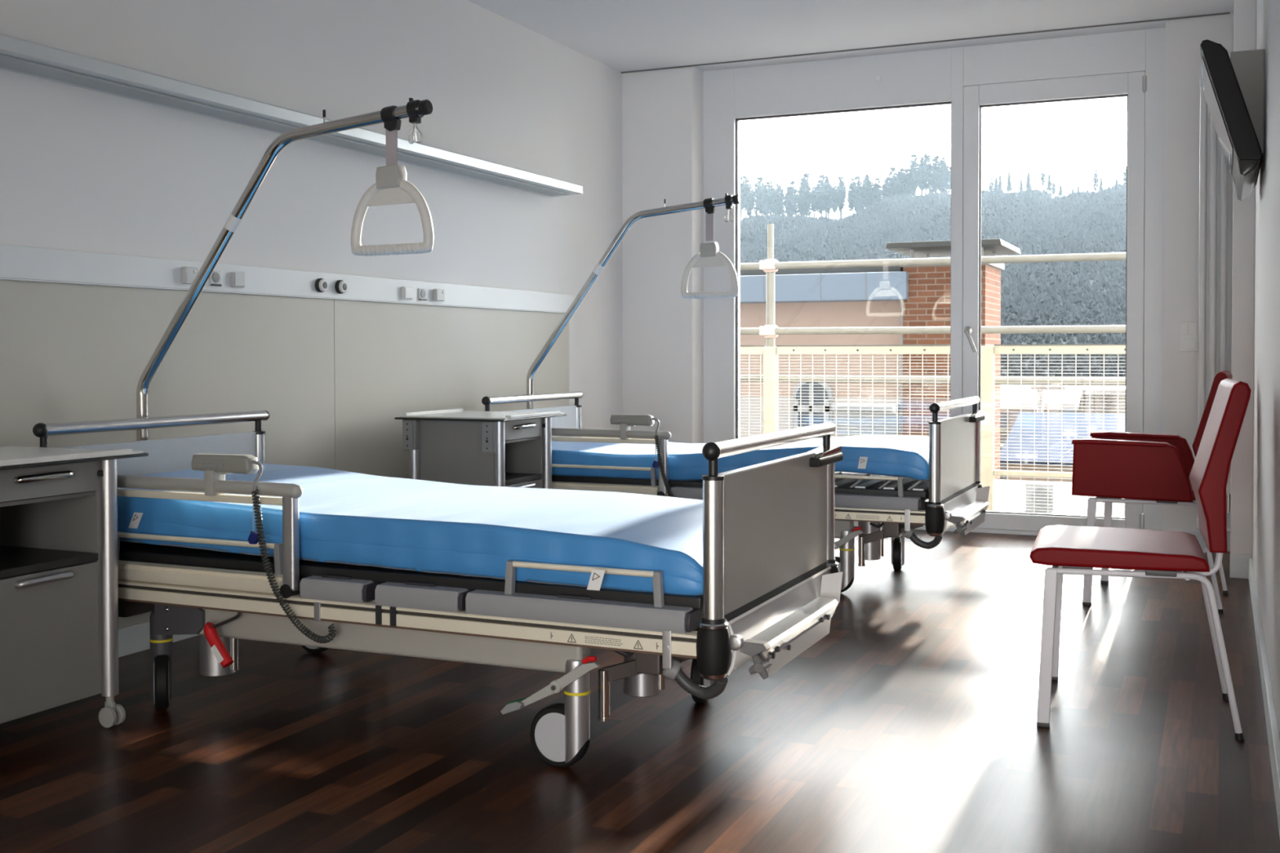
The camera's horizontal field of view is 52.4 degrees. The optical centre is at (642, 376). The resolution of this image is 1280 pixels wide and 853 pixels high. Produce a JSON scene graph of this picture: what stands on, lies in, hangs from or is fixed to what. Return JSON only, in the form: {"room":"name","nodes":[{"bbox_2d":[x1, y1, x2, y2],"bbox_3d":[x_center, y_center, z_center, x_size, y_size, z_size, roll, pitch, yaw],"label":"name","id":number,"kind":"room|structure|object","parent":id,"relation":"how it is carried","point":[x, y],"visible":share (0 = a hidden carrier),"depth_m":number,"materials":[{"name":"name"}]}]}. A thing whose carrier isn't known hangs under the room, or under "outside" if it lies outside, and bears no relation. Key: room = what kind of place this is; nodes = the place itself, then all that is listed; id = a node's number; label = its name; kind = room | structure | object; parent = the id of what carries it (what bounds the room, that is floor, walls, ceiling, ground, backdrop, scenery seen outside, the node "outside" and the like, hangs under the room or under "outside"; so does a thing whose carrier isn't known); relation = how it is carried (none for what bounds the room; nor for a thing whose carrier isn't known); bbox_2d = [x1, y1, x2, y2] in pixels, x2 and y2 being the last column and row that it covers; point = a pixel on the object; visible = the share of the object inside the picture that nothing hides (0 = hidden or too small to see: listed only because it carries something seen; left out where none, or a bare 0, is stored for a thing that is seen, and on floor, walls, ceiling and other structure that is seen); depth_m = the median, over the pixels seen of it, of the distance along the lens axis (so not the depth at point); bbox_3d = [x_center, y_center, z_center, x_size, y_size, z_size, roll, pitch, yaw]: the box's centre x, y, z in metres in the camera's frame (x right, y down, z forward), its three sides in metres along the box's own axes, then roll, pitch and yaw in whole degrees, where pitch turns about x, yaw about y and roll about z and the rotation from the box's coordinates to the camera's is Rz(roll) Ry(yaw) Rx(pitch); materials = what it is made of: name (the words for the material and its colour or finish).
{"room":"hospital room","nodes":[
{"label":"hospital room","id":0,"kind":"room"},
{"bbox_2d":[0,0,622,438],"bbox_3d":[-1.829,-0.386,3.655,0.200,2.485,8.600,0,1,24],"label":"wall","id":1,"kind":"structure","parent":0,"point":[82,169],"depth_m":4.87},
{"bbox_2d":[118,622,198,657],"bbox_3d":[-1.750,0.815,3.587,0.014,0.085,8.100,0,1,24],"label":"baseboard","id":2,"kind":"structure","parent":1,"relation":"attached to","point":[135,638],"depth_m":4.00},
{"bbox_2d":[0,279,334,629],"bbox_3d":[-2.281,0.275,2.389,0.012,1.039,5.497,0,1,24],"label":"wall panel","id":3,"kind":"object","parent":1,"relation":"attached to","point":[69,353],"depth_m":4.10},
{"bbox_2d":[0,244,570,313],"bbox_3d":[-1.880,-0.308,3.264,0.025,0.096,7.402,0,1,24],"label":"rail","id":4,"kind":"object","parent":1,"relation":"attached to","point":[17,263],"visible":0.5,"depth_m":4.44,"materials":[{"name":"white metal"}]},
{"bbox_2d":[181,266,198,284],"bbox_3d":[-1.448,-0.325,4.173,0.026,0.053,0.061,0,1,24],"label":"wall socket","id":5,"kind":"object","parent":4,"relation":"attached to","point":[188,274],"visible":0.76,"depth_m":4.15,"materials":[{"name":"grey plastic"}]},
{"bbox_2d":[208,271,222,286],"bbox_3d":[-1.406,-0.325,4.287,0.010,0.050,0.051,0,1,24],"label":"wall socket","id":6,"kind":"object","parent":4,"relation":"attached to","point":[215,279],"visible":0.92,"depth_m":4.28,"materials":[{"name":"grey plastic"}]},
{"bbox_2d":[230,271,244,287],"bbox_3d":[-1.360,-0.327,4.380,0.018,0.051,0.056,0,1,24],"label":"wall switch","id":7,"kind":"object","parent":4,"relation":"attached to","point":[237,278],"visible":1,"depth_m":4.37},
{"bbox_2d":[315,278,328,292],"bbox_3d":[-1.177,-0.337,4.783,0.026,0.052,0.052,0,1,24],"label":"outlet","id":8,"kind":"object","parent":4,"relation":"attached to","point":[321,284],"visible":1,"depth_m":4.77,"materials":[{"name":"black plastic"}]},
{"bbox_2d":[334,280,347,293],"bbox_3d":[-1.129,-0.339,4.891,0.026,0.052,0.052,0,1,24],"label":"outlet","id":9,"kind":"object","parent":4,"relation":"attached to","point":[340,286],"visible":1,"depth_m":4.88,"materials":[{"name":"black plastic"}]},
{"bbox_2d":[401,286,413,299],"bbox_3d":[-0.954,-0.341,5.291,0.018,0.051,0.062,0,1,24],"label":"wall switch","id":10,"kind":"object","parent":4,"relation":"attached to","point":[406,291],"visible":1,"depth_m":5.28,"materials":[{"name":"white plastic"}]},
{"bbox_2d":[417,288,426,300],"bbox_3d":[-0.910,-0.342,5.400,0.010,0.048,0.054,0,1,24],"label":"wall socket","id":11,"kind":"object","parent":4,"relation":"attached to","point":[421,292],"visible":1,"depth_m":5.39,"materials":[{"name":"grey plastic"}]},
{"bbox_2d":[432,288,444,301],"bbox_3d":[-0.856,-0.346,5.502,0.026,0.050,0.067,0,1,24],"label":"wall socket","id":12,"kind":"object","parent":4,"relation":"attached to","point":[438,294],"visible":1,"depth_m":5.48,"materials":[{"name":"grey plastic"}]},
{"bbox_2d":[0,33,582,196],"bbox_3d":[-1.667,-0.869,3.557,0.169,0.056,6.369,0,1,24],"label":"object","id":13,"kind":"object","parent":1,"relation":"attached to","point":[20,55],"visible":1,"depth_m":4.19,"materials":[{"name":"metal"}]},
{"bbox_2d":[333,299,568,478],"bbox_3d":[-0.770,0.213,5.781,0.012,1.039,1.925,0,1,24],"label":"wall panel","id":14,"kind":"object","parent":1,"relation":"attached to","point":[391,360],"depth_m":5.41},
{"bbox_2d":[0,526,1279,852],"bbox_3d":[0.210,0.930,2.771,4.660,0.120,8.600,0,1,24],"label":"floor","id":15,"kind":"structure","parent":0,"point":[910,726],"depth_m":3.01,"materials":[{"name":"brown wood"}]},
{"bbox_2d":[0,445,148,728],"bbox_3d":[-1.565,0.521,3.131,0.490,0.688,0.517,0,1,24],"label":"bedside cabinet","id":16,"kind":"object","parent":15,"relation":"on","point":[59,571],"visible":1,"depth_m":3.12,"materials":[{"name":"laminate"}]},
{"bbox_2d":[0,545,97,578],"bbox_3d":[-1.565,0.443,3.113,0.363,0.018,0.326,0,1,24],"label":"niche shelf","id":17,"kind":"object","parent":16,"relation":"attached to","point":[16,562],"depth_m":3.13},
{"bbox_2d":[32,410,843,768],"bbox_3d":[-0.507,0.489,3.454,2.039,0.738,0.950,0,1,24],"label":"hospital bed","id":18,"kind":"object","parent":15,"relation":"on","point":[772,578],"visible":0.84,"depth_m":3.02,"materials":[{"name":"metal"}]},
{"bbox_2d":[191,453,336,643],"bbox_3d":[-0.913,0.407,3.135,0.443,0.432,0.059,0,1,28],"label":"bed remote control","id":19,"kind":"object","parent":18,"relation":"attached to","point":[215,467],"visible":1,"depth_m":3.14,"materials":[{"name":"grey plastic"}]},
{"bbox_2d":[136,97,432,440],"bbox_3d":[-1.034,-0.080,3.657,1.040,1.330,0.060,0,1,24],"label":"pole","id":20,"kind":"object","parent":18,"relation":"attached to","point":[415,110],"visible":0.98,"depth_m":3.68,"materials":[{"name":"metal"}]},
{"bbox_2d":[350,105,434,256],"bbox_3d":[-0.672,-0.526,3.487,0.261,0.399,0.045,0,1,24],"label":"grip","id":21,"kind":"object","parent":20,"relation":"hanging from","point":[392,187],"visible":0.99,"depth_m":3.48,"materials":[{"name":"white plastic"}]},
{"bbox_2d":[117,463,702,595],"bbox_3d":[-0.565,0.367,3.419,1.840,0.174,0.837,0,1,24],"label":"mattress","id":22,"kind":"object","parent":18,"relation":"on","point":[345,517],"visible":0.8,"depth_m":3.11,"materials":[{"name":"fabric"}]},
{"bbox_2d":[551,632,658,649],"bbox_3d":[-0.082,0.564,2.770,0.255,0.019,0.002,0,1,24],"label":"label","id":23,"kind":"object","parent":18,"relation":"on","point":[604,641],"depth_m":2.77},
{"bbox_2d":[394,408,566,488],"bbox_3d":[-0.637,0.482,5.213,0.490,0.688,0.517,0,1,24],"label":"base cabinet","id":24,"kind":"object","parent":15,"relation":"on","point":[509,449],"visible":0.5,"depth_m":5.07,"materials":[{"name":"laminate"}]},
{"bbox_2d":[505,472,542,484],"bbox_3d":[-0.637,0.405,5.196,0.363,0.018,0.326,0,1,24],"label":"niche shelf","id":25,"kind":"object","parent":24,"relation":"attached to","point":[511,478],"depth_m":5.18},
{"bbox_2d":[481,391,990,592],"bbox_3d":[0.420,0.451,5.544,2.039,0.738,0.950,0,1,24],"label":"hospital bed","id":26,"kind":"object","parent":15,"relation":"on","point":[882,506],"visible":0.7,"depth_m":5.07,"materials":[{"name":"metal"}]},
{"bbox_2d":[526,193,740,408],"bbox_3d":[-0.061,-0.118,5.727,1.040,1.330,0.060,0,1,24],"label":"pole","id":27,"kind":"object","parent":26,"relation":"attached to","point":[729,201],"visible":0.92,"depth_m":5.75,"materials":[{"name":"silver metal"}]},
{"bbox_2d":[680,197,738,298],"bbox_3d":[0.288,-0.550,5.563,0.261,0.429,0.045,0,1,24],"label":"grip","id":28,"kind":"object","parent":27,"relation":"hanging from","point":[708,255],"visible":1,"depth_m":5.55,"materials":[{"name":"white plastic"}]},
{"bbox_2d":[609,413,674,497],"bbox_3d":[0.072,0.369,5.199,0.443,0.432,0.059,0,1,28],"label":"bed remote control","id":29,"kind":"object","parent":26,"relation":"attached to","point":[626,421],"visible":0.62,"depth_m":5.22,"materials":[{"name":"grey plastic"}]},
{"bbox_2d":[551,435,928,480],"bbox_3d":[0.376,0.331,5.536,1.845,0.169,0.777,0,1,24],"label":"mattress","id":30,"kind":"object","parent":26,"relation":"on","point":[898,455],"visible":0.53,"depth_m":5.20,"materials":[{"name":"fabric"}]},
{"bbox_2d":[835,513,902,520],"bbox_3d":[0.845,0.525,4.861,0.255,0.019,0.002,0,1,24],"label":"print","id":31,"kind":"object","parent":26,"relation":"on","point":[842,517],"depth_m":4.86},
{"bbox_2d":[1029,377,1251,740],"bbox_3d":[1.270,0.432,3.346,0.498,0.854,0.501,0,1,20],"label":"chair","id":32,"kind":"object","parent":15,"relation":"on","point":[1069,549],"visible":1,"depth_m":3.17,"materials":[{"name":"red fabric"}]},
{"bbox_2d":[1071,370,1232,613],"bbox_3d":[1.914,0.404,4.865,0.517,0.854,0.540,0,1,27],"label":"armchair","id":33,"kind":"object","parent":15,"relation":"on","point":[1109,467],"visible":0.73,"depth_m":4.67,"materials":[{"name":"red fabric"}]},
{"bbox_2d":[467,0,1234,71],"bbox_3d":[0.207,-1.690,2.724,4.660,0.150,8.600,0,1,24],"label":"ceiling","id":34,"kind":"structure","parent":0,"point":[621,35],"depth_m":6.17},
{"bbox_2d":[622,12,1234,533],"bbox_3d":[1.404,-0.446,6.757,3.180,2.485,0.300,0,1,24],"label":"wall","id":35,"kind":"structure","parent":0,"point":[662,109],"depth_m":7.12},
{"bbox_2d":[621,12,1230,73],"bbox_3d":[1.293,-1.683,6.607,3.085,0.006,0.010,0,1,24],"label":"trim","id":36,"kind":"structure","parent":35,"relation":"attached to","point":[1223,13],"depth_m":6.51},
{"bbox_2d":[702,26,1165,535],"bbox_3d":[1.449,-0.447,6.797,2.390,2.485,0.110,0,1,24],"label":"window","id":37,"kind":"structure","parent":35,"relation":"in","point":[935,77],"depth_m":6.74,"materials":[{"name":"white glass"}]},
{"bbox_2d":[962,71,1146,531],"bbox_3d":[2.046,-0.353,6.494,0.875,2.259,0.140,0,1,24],"label":"door","id":38,"kind":"structure","parent":37,"relation":"attached to","point":[1133,85],"depth_m":6.45,"materials":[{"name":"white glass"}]},
{"bbox_2d":[1178,321,1198,351],"bbox_3d":[2.555,-0.187,6.078,0.082,0.140,0.012,0,1,24],"label":"light switch","id":39,"kind":"object","parent":35,"relation":"attached to","point":[1188,331],"visible":1,"depth_m":6.08,"materials":[{"name":"white plastic"}]},
{"bbox_2d":[1162,529,1230,551],"bbox_3d":[1.341,0.757,6.635,3.180,0.085,0.014,0,1,24],"label":"baseboard","id":40,"kind":"structure","parent":35,"relation":"attached to","point":[1197,534],"depth_m":6.06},
{"bbox_2d":[1196,75,1231,533],"bbox_3d":[2.516,-0.235,5.687,0.150,2.091,0.532,0,1,24],"label":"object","id":41,"kind":"object","parent":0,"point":[1203,105],"visible":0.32,"depth_m":5.50,"materials":[{"name":"white metal"}]},
{"bbox_2d":[1230,0,1256,554],"bbox_3d":[2.465,-0.421,5.332,0.082,2.485,0.100,0,1,24],"label":"wall","id":42,"kind":"structure","parent":0,"point":[1245,11],"depth_m":5.29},
{"bbox_2d":[1252,0,1279,738],"bbox_3d":[1.793,-0.363,2.151,1.280,2.485,8.400,0,1,24],"label":"wall","id":43,"kind":"structure","parent":0,"point":[1266,429],"depth_m":3.60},
{"bbox_2d":[1200,39,1264,200],"bbox_3d":[1.966,-0.839,4.334,0.187,0.433,0.745,0,1,24],"label":"television","id":44,"kind":"object","parent":43,"relation":"attached to","point":[1233,86],"visible":1,"depth_m":4.06,"materials":[{"name":"plastic"}]},
{"bbox_2d":[1229,553,1279,836],"bbox_3d":[1.706,0.802,3.651,0.084,0.100,3.630,0,1,24],"label":"baseboard","id":45,"kind":"structure","parent":43,"relation":"attached to","point":[1242,566],"depth_m":3.51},
{"label":"outside","id":46,"kind":"structure","parent":0,"visible":0},
{"bbox_3d":[5.013,3.620,35.883,100.000,0.300,50.500,0,1,24],"label":"ground","id":47,"kind":"structure","parent":46,"visible":0},
{"bbox_2d":[739,266,907,438],"bbox_3d":[0.355,1.028,22.906,10.020,5.360,6.307,0,1,24],"label":"building","id":48,"kind":"structure","parent":47,"relation":"on","point":[849,296],"depth_m":18.69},
{"bbox_2d":[885,238,1021,479],"bbox_3d":[4.441,0.963,18.487,1.560,5.640,1.850,0,1,24],"label":"brick chimney","id":49,"kind":"object","parent":47,"relation":"on","point":[927,304],"visible":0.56,"depth_m":17.97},
{"bbox_2d":[924,480,1124,517],"bbox_3d":[5.230,2.616,14.361,5.200,2.480,4.100,0,1,24],"label":"annex","id":50,"kind":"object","parent":47,"relation":"on","point":[1011,492],"visible":0.03,"depth_m":14.34,"materials":[{"name":"concrete"}]},
{"bbox_2d":[1025,480,1057,511],"bbox_3d":[4.186,1.250,13.643,0.280,0.280,0.314,0,1,24],"label":"air conditioner","id":51,"kind":"object","parent":50,"relation":"on","point":[1051,485],"visible":0.74,"depth_m":13.52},
{"bbox_2d":[1031,488,1051,506],"bbox_3d":[4.144,1.253,13.498,0.200,0.200,0.014,0,1,24],"label":"fan grille","id":52,"kind":"object","parent":51,"relation":"attached to","point":[1032,489],"depth_m":13.49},
{"bbox_2d":[1030,384,1066,412],"bbox_3d":[7.212,1.917,23.100,0.600,3.560,0.200,0,1,24],"label":"street lamp","id":53,"kind":"object","parent":47,"relation":"on","point":[1032,386],"visible":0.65,"depth_m":23.08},
{"bbox_2d":[1000,412,1124,482],"bbox_3d":[7.670,2.195,20.383,3.750,3.100,2.600,0,1,24],"label":"shed","id":54,"kind":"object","parent":47,"relation":"on","point":[1027,418],"visible":0.06,"depth_m":20.70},
{"bbox_2d":[1000,384,1125,479],"bbox_3d":[9.565,1.861,26.047,7.100,3.560,5.100,0,1,24],"label":"building","id":55,"kind":"structure","parent":47,"relation":"on","point":[1096,392],"depth_m":24.63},
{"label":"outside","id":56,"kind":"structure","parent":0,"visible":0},
{"bbox_2d":[741,189,1121,377],"bbox_3d":[-3.727,-25.541,258.499,442.500,54.033,350.000,0,1,24],"label":"hill","id":57,"kind":"structure","parent":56,"point":[1004,371],"depth_m":163.75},
{"bbox_2d":[740,186,744,218],"bbox_3d":[30.811,-53.744,406.011,3.410,11.860,3.596,0,1,1],"label":"tree","id":58,"kind":"object","parent":57,"relation":"on","point":[741,188],"visible":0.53,"depth_m":405.49,"materials":[{"name":"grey plant"}]},
{"bbox_2d":[742,182,753,217],"bbox_3d":[33.265,-53.345,403.967,3.944,13.719,4.160,-1,1,-30],"label":"tree","id":59,"kind":"object","parent":57,"relation":"on","point":[750,185],"visible":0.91,"depth_m":403.41,"materials":[{"name":"grey plant"}]},
{"bbox_2d":[743,186,755,216],"bbox_3d":[33.428,-52.812,403.292,3.866,12.751,3.666,0,1,0],"label":"tree","id":60,"kind":"object","parent":57,"relation":"on","point":[748,197],"visible":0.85,"depth_m":402.62,"materials":[{"name":"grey plant"}]},
{"bbox_2d":[750,183,761,214],"bbox_3d":[35.073,-52.813,399.392,3.647,13.094,3.740,0,1,23],"label":"tree","id":61,"kind":"object","parent":57,"relation":"on","point":[756,202],"visible":0.99,"depth_m":399.00,"materials":[{"name":"grey plant"}]},
{"bbox_2d":[757,181,766,215],"bbox_3d":[37.999,-54.859,412.404,4.381,14.451,4.155,-1,1,-40],"label":"tree","id":62,"kind":"object","parent":57,"relation":"on","point":[762,184],"visible":0.33,"depth_m":411.87,"materials":[{"name":"grey plant"}]},
{"bbox_2d":[760,187,771,215],"bbox_3d":[38.109,-52.357,400.521,3.662,12.077,3.472,0,1,28],"label":"tree","id":63,"kind":"object","parent":57,"relation":"on","point":[766,201],"visible":0.99,"depth_m":400.18,"materials":[{"name":"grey plant"}]},
{"bbox_2d":[768,181,782,214],"bbox_3d":[41.096,-52.318,397.997,4.451,15.480,4.693,1,1,42],"label":"tree","id":64,"kind":"object","parent":57,"relation":"on","point":[775,202],"visible":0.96,"depth_m":397.35,"materials":[{"name":"grey plant"}]},
{"bbox_2d":[777,190,786,215],"bbox_3d":[42.619,-50.982,397.663,3.642,12.408,4.032,0,1,-9],"label":"tree","id":65,"kind":"object","parent":57,"relation":"on","point":[782,211],"visible":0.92,"depth_m":397.16,"materials":[{"name":"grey plant"}]},
{"bbox_2d":[782,186,794,215],"bbox_3d":[44.663,-51.887,396.352,3.552,12.755,3.644,0,1,26],"label":"tree","id":66,"kind":"object","parent":57,"relation":"on","point":[788,203],"visible":0.98,"depth_m":396.00,"materials":[{"name":"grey plant"}]},
{"bbox_2d":[785,180,798,215],"bbox_3d":[46.044,-53.141,401.636,4.903,15.089,4.429,0,1,24],"label":"tree","id":67,"kind":"object","parent":57,"relation":"on","point":[793,189],"visible":0.5,"depth_m":400.86,"materials":[{"name":"grey plant"}]},
{"bbox_2d":[798,172,813,217],"bbox_3d":[49.665,-54.245,394.179,4.476,15.667,4.363,0,1,28],"label":"tree","id":68,"kind":"object","parent":57,"relation":"on","point":[806,193],"visible":1,"depth_m":393.78,"materials":[{"name":"grey plant"}]},
{"bbox_2d":[810,182,817,216],"bbox_3d":[52.818,-53.350,398.782,3.602,12.577,3.886,-1,1,-39],"label":"tree","id":69,"kind":"object","parent":57,"relation":"on","point":[814,208],"visible":0.58,"depth_m":398.42,"materials":[{"name":"grey plant"}]},
{"bbox_2d":[813,179,826,216],"bbox_3d":[53.175,-52.174,389.182,3.957,13.818,4.270,0,1,5],"label":"tree","id":70,"kind":"object","parent":57,"relation":"on","point":[820,197],"visible":1,"depth_m":388.62,"materials":[{"name":"grey plant"}]},
{"bbox_2d":[822,178,832,216],"bbox_3d":[55.773,-52.952,392.739,4.053,13.806,4.486,0,1,14],"label":"tree","id":71,"kind":"object","parent":57,"relation":"on","point":[828,193],"visible":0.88,"depth_m":392.05,"materials":[{"name":"grey plant"}]},
{"bbox_2d":[830,186,839,218],"bbox_3d":[57.735,-51.702,389.878,3.069,10.714,3.311,0,1,6],"label":"tree","id":72,"kind":"object","parent":57,"relation":"on","point":[834,195],"visible":1,"depth_m":389.48,"materials":[{"name":"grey plant"}]},
{"bbox_2d":[836,181,845,217],"bbox_3d":[59.844,-52.868,392.865,3.408,12.237,3.496,0,1,0],"label":"tree","id":73,"kind":"object","parent":57,"relation":"on","point":[841,198],"visible":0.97,"depth_m":392.44,"materials":[{"name":"grey plant"}]},
{"bbox_2d":[838,179,847,217],"bbox_3d":[61.481,-54.381,400.026,4.106,12.634,3.709,1,1,34],"label":"tree","id":74,"kind":"object","parent":57,"relation":"on","point":[841,180],"visible":0.22,"depth_m":399.83,"materials":[{"name":"grey plant"}]},
{"bbox_2d":[845,186,853,215],"bbox_3d":[64.188,-53.211,399.148,3.532,10.870,3.191,-1,1,-34],"label":"tree","id":75,"kind":"object","parent":57,"relation":"on","point":[848,197],"visible":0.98,"depth_m":398.81,"materials":[{"name":"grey plant"}]},
{"bbox_2d":[850,175,862,212],"bbox_3d":[65.679,-53.948,397.224,4.303,15.453,4.414,1,1,32],"label":"tree","id":76,"kind":"object","parent":57,"relation":"on","point":[855,178],"visible":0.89,"depth_m":396.67,"materials":[{"name":"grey plant"}]},
{"bbox_2d":[852,180,862,212],"bbox_3d":[65.927,-52.748,395.534,4.028,14.064,4.346,1,1,36],"label":"tree","id":77,"kind":"object","parent":57,"relation":"on","point":[855,200],"visible":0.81,"depth_m":394.93,"materials":[{"name":"grey plant"}]},
{"bbox_2d":[860,173,875,207],"bbox_3d":[66.753,-52.541,385.020,4.728,15.300,4.382,-1,1,-29],"label":"tree","id":78,"kind":"object","parent":57,"relation":"on","point":[869,184],"visible":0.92,"depth_m":384.28,"materials":[{"name":"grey plant"}]},
{"bbox_2d":[872,177,884,203],"bbox_3d":[69.669,-52.922,385.832,4.114,12.660,3.716,-1,1,-29],"label":"tree","id":79,"kind":"object","parent":57,"relation":"on","point":[877,193],"visible":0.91,"depth_m":385.41,"materials":[{"name":"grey plant"}]},
{"bbox_2d":[881,179,890,199],"bbox_3d":[72.463,-53.130,386.290,3.145,11.010,3.066,-1,1,-35],"label":"tree","id":80,"kind":"object","parent":57,"relation":"on","point":[886,190],"visible":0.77,"depth_m":385.88,"materials":[{"name":"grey plant"}]},
{"bbox_2d":[886,166,897,193],"bbox_3d":[75.276,-55.724,389.793,4.292,15.025,4.184,1,1,30],"label":"tree","id":81,"kind":"object","parent":57,"relation":"on","point":[893,169],"visible":0.27,"depth_m":389.57,"materials":[{"name":"grey plant"}]},
{"bbox_2d":[888,177,897,196],"bbox_3d":[74.250,-53.398,384.111,3.341,11.020,3.168,-1,1,-37],"label":"tree","id":82,"kind":"object","parent":57,"relation":"on","point":[893,188],"visible":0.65,"depth_m":383.53,"materials":[{"name":"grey plant"}]},
{"bbox_2d":[895,167,906,195],"bbox_3d":[75.480,-54.961,379.755,4.002,12.316,3.615,0,1,29],"label":"tree","id":83,"kind":"object","parent":57,"relation":"on","point":[900,178],"visible":0.96,"depth_m":379.16,"materials":[{"name":"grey plant"}]},
{"bbox_2d":[902,168,911,195],"bbox_3d":[77.311,-55.511,380.142,3.158,11.053,3.078,0,1,11],"label":"tree","id":84,"kind":"object","parent":57,"relation":"on","point":[908,182],"visible":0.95,"depth_m":379.71,"materials":[{"name":"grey plant"}]},
{"bbox_2d":[907,153,919,195],"bbox_3d":[79.271,-58.102,380.140,4.679,14.400,4.227,-1,1,-29],"label":"tree","id":85,"kind":"object","parent":57,"relation":"on","point":[916,158],"visible":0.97,"depth_m":379.90,"materials":[{"name":"grey plant"}]},
{"bbox_2d":[907,159,920,195],"bbox_3d":[79.283,-57.122,378.643,3.758,12.395,3.563,0,1,-7],"label":"tree","id":86,"kind":"object","parent":57,"relation":"on","point":[914,179],"visible":1,"depth_m":378.14,"materials":[{"name":"grey plant"}]},
{"bbox_2d":[920,153,932,191],"bbox_3d":[82.850,-58.009,379.824,4.116,14.410,4.013,1,1,36],"label":"tree","id":87,"kind":"object","parent":57,"relation":"on","point":[923,172],"visible":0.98,"depth_m":379.43,"materials":[{"name":"grey plant"}]},
{"bbox_2d":[925,164,934,192],"bbox_3d":[83.902,-55.929,377.799,3.288,11.511,3.206,0,1,25],"label":"tree","id":88,"kind":"object","parent":57,"relation":"on","point":[927,180],"visible":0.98,"depth_m":377.49,"materials":[{"name":"grey plant"}]},
{"bbox_2d":[740,182,1126,377],"bbox_3d":[23.893,-23.924,245.848,216.612,51.976,279.389,0,1,24],"label":"forest","id":89,"kind":"object","parent":57,"relation":"on","point":[1032,221],"visible":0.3,"depth_m":257.87,"materials":[{"name":"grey plant"}]},
{"bbox_2d":[927,158,940,193],"bbox_3d":[84.963,-56.566,376.923,4.456,13.712,4.025,0,1,-4],"label":"tree","id":90,"kind":"object","parent":57,"relation":"on","point":[935,166],"visible":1,"depth_m":376.39,"materials":[{"name":"grey plant"}]},
{"bbox_2d":[936,159,946,192],"bbox_3d":[86.605,-56.368,376.315,3.770,13.165,4.068,-1,1,-27],"label":"tree","id":91,"kind":"object","parent":57,"relation":"on","point":[941,160],"visible":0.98,"depth_m":375.75,"materials":[{"name":"grey plant"}]},
{"bbox_2d":[938,162,950,192],"bbox_3d":[87.257,-55.970,375.589,3.505,11.942,3.881,0,1,1],"label":"tree","id":92,"kind":"object","parent":57,"relation":"on","point":[946,178],"visible":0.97,"depth_m":375.11,"materials":[{"name":"grey plant"}]},
{"bbox_2d":[996,173,1004,192],"bbox_3d":[104.346,-55.955,379.291,2.776,7.707,2.768,1,1,31],"label":"tree","id":93,"kind":"object","parent":57,"relation":"on","point":[1000,185],"visible":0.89,"depth_m":378.97,"materials":[{"name":"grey plant"}]},
{"bbox_2d":[1004,169,1013,192],"bbox_3d":[106.017,-56.071,375.940,2.808,7.819,2.816,0,1,9],"label":"tree","id":94,"kind":"object","parent":57,"relation":"on","point":[1009,188],"visible":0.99,"depth_m":375.56,"materials":[{"name":"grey plant"}]},
{"bbox_2d":[1024,170,1033,191],"bbox_3d":[110.747,-55.544,372.445,3.049,8.026,3.185,0,1,-6],"label":"tree","id":95,"kind":"object","parent":57,"relation":"on","point":[1028,184],"visible":0.87,"depth_m":372.14,"materials":[{"name":"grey plant"}]},
{"bbox_2d":[1039,168,1046,190],"bbox_3d":[116.941,-57.278,379.364,1.911,6.672,2.062,0,1,-18],"label":"tree","id":96,"kind":"object","parent":57,"relation":"on","point":[1043,179],"visible":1,"depth_m":379.16,"materials":[{"name":"grey plant"}]},
{"bbox_2d":[1044,170,1052,190],"bbox_3d":[116.398,-55.440,371.699,2.420,6.718,2.413,0,1,15],"label":"tree","id":97,"kind":"object","parent":57,"relation":"on","point":[1049,187],"visible":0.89,"depth_m":371.37,"materials":[{"name":"grey plant"}]},
{"bbox_2d":[1091,169,1099,191],"bbox_3d":[131.387,-55.787,377.168,2.759,8.492,2.493,0,1,-1],"label":"tree","id":98,"kind":"object","parent":57,"relation":"on","point":[1095,180],"visible":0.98,"depth_m":376.85,"materials":[{"name":"grey plant"}]},
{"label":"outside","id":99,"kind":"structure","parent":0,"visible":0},
{"bbox_3d":[1.850,1.037,7.856,8.000,0.180,1.980,0,1,24],"label":"floor","id":100,"kind":"structure","parent":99,"visible":0},
{"bbox_2d":[759,223,778,346],"bbox_3d":[0.893,-0.069,9.069,0.130,1.990,0.145,0,1,24],"label":"post","id":101,"kind":"object","parent":100,"relation":"on","point":[766,265],"visible":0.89,"depth_m":9.04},
{"bbox_2d":[739,324,1125,334],"bbox_3d":[2.130,-0.305,8.462,7.000,0.067,0.048,0,1,24],"label":"tube","id":102,"kind":"object","parent":101,"relation":"attached to","point":[1100,328],"visible":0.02,"depth_m":8.55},
{"bbox_2d":[739,374,1125,386],"bbox_3d":[2.130,0.023,8.468,7.000,0.067,0.048,0,1,24],"label":"tube","id":103,"kind":"object","parent":101,"relation":"attached to","point":[891,380],"visible":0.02,"depth_m":8.57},
{"bbox_2d":[739,252,1126,270],"bbox_3d":[2.129,-0.757,8.454,7.000,0.067,0.048,0,1,24],"label":"tube","id":104,"kind":"object","parent":101,"relation":"attached to","point":[1111,255],"visible":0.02,"depth_m":8.54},
{"bbox_2d":[739,343,1125,516],"bbox_3d":[1.523,0.362,8.569,4.357,1.144,0.080,0,1,24],"label":"mesh fence","id":105,"kind":"object","parent":100,"relation":"on","point":[771,362],"visible":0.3,"depth_m":8.24,"materials":[{"name":"metal"}]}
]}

